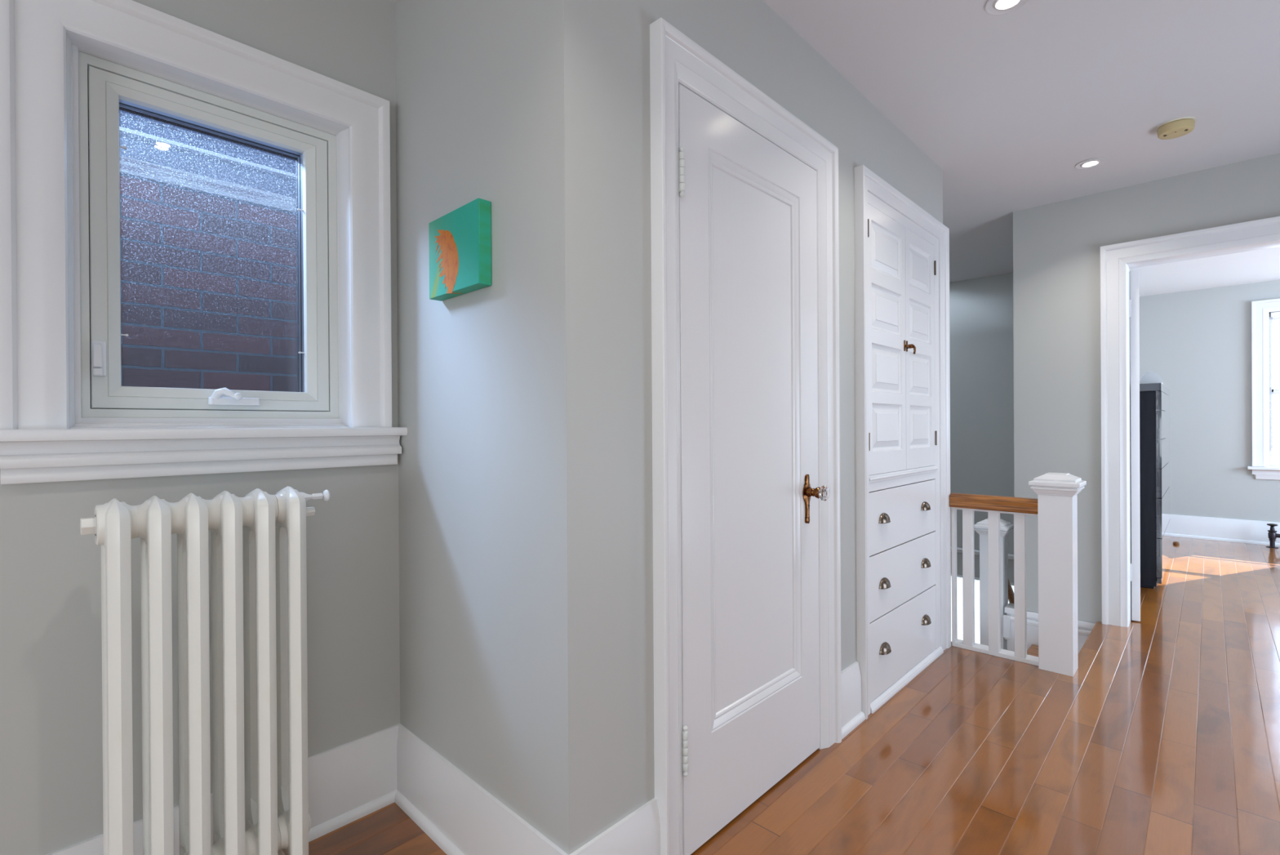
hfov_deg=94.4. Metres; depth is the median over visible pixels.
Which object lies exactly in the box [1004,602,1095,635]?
trim
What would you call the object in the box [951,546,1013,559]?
trim
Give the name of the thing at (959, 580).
sheer curtain
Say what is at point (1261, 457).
window
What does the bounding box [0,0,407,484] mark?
window
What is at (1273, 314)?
blind
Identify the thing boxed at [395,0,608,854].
wall
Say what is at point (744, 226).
door
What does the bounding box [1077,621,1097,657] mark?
trim
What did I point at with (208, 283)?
wall
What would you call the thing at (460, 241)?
canvas painting
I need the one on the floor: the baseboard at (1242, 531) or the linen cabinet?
the linen cabinet
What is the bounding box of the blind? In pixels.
[1270,311,1279,456]
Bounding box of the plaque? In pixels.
[1139,372,1162,383]
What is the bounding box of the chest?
[1139,382,1170,588]
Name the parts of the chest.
drawer, drawer, drawer, plinth rail, drawer, drawer, drawer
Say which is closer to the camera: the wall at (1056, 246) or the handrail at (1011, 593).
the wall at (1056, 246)
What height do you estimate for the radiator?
1.008 m
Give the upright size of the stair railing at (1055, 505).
0.917 m
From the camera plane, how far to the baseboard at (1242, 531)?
5.77 m
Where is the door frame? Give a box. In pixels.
[1100,216,1279,626]
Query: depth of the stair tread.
3.56 m
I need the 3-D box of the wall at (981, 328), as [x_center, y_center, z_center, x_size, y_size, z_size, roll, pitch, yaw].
[3.047,1.376,5.579,1.850,5.485,0.150,0,0,44]
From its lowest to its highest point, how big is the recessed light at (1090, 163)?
0.008 m
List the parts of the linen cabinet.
cup pull, cup pull, cup pull, cabinet door, drawer, drawer, drawer, cabinet door, cup pull, cup pull, cup pull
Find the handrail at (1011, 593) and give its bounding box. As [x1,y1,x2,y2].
[1008,578,1013,603]
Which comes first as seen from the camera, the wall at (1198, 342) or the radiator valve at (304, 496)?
the radiator valve at (304, 496)
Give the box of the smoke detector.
[1155,116,1196,139]
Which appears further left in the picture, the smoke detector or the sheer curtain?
the sheer curtain
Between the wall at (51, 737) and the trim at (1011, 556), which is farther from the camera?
the trim at (1011, 556)
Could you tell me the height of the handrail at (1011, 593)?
0.920 m
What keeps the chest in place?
on the floor
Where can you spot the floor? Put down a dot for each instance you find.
(1163, 738)
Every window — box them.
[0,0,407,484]
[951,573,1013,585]
[1247,297,1279,479]
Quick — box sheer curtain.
[951,575,1013,643]
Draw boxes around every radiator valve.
[295,489,329,501]
[1266,523,1279,547]
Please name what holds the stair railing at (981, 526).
on the stair tread
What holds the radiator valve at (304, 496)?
attached to the radiator
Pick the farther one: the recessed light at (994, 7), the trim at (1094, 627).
the trim at (1094, 627)
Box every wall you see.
[0,0,399,854]
[119,102,302,391]
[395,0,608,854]
[604,0,942,827]
[949,272,1013,582]
[1006,152,1279,653]
[1138,280,1279,522]
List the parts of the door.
plate, glass knob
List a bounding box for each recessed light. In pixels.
[985,0,1028,15]
[1075,157,1106,168]
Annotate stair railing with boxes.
[949,471,1086,676]
[973,518,1013,649]
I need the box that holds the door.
[649,17,841,854]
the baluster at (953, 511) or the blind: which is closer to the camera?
the baluster at (953, 511)
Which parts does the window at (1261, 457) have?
sash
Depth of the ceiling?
2.39 m
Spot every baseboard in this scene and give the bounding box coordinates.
[46,723,399,854]
[394,723,568,854]
[569,797,660,854]
[840,661,865,738]
[1170,514,1279,546]
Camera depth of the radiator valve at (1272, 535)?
5.43 m
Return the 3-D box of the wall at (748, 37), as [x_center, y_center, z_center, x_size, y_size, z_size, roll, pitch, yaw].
[0.717,0.048,2.286,0.120,2.785,2.415,0,0,44]
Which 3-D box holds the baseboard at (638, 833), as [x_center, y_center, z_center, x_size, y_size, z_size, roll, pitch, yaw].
[-0.057,1.038,1.366,0.034,0.218,0.311,0,0,44]
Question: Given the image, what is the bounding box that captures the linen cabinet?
[853,164,951,719]
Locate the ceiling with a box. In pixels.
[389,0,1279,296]
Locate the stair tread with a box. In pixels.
[1026,644,1078,656]
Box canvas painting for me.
[428,198,491,301]
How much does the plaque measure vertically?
0.088 m
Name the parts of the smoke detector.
mounting plate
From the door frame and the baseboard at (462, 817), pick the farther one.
the door frame
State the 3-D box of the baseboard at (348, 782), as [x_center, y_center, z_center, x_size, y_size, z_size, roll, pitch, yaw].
[-1.928,1.051,0.626,0.034,0.218,3.417,0,0,44]
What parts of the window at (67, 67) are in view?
lock lever, sash, glass pane, frame, sill, crank handle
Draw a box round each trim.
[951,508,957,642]
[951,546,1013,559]
[1003,614,1010,639]
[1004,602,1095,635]
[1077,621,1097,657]
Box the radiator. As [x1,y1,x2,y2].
[80,485,329,854]
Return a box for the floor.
[308,536,1279,854]
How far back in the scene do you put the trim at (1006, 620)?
3.73 m
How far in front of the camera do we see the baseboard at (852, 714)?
2.26 m
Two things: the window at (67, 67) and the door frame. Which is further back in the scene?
the door frame

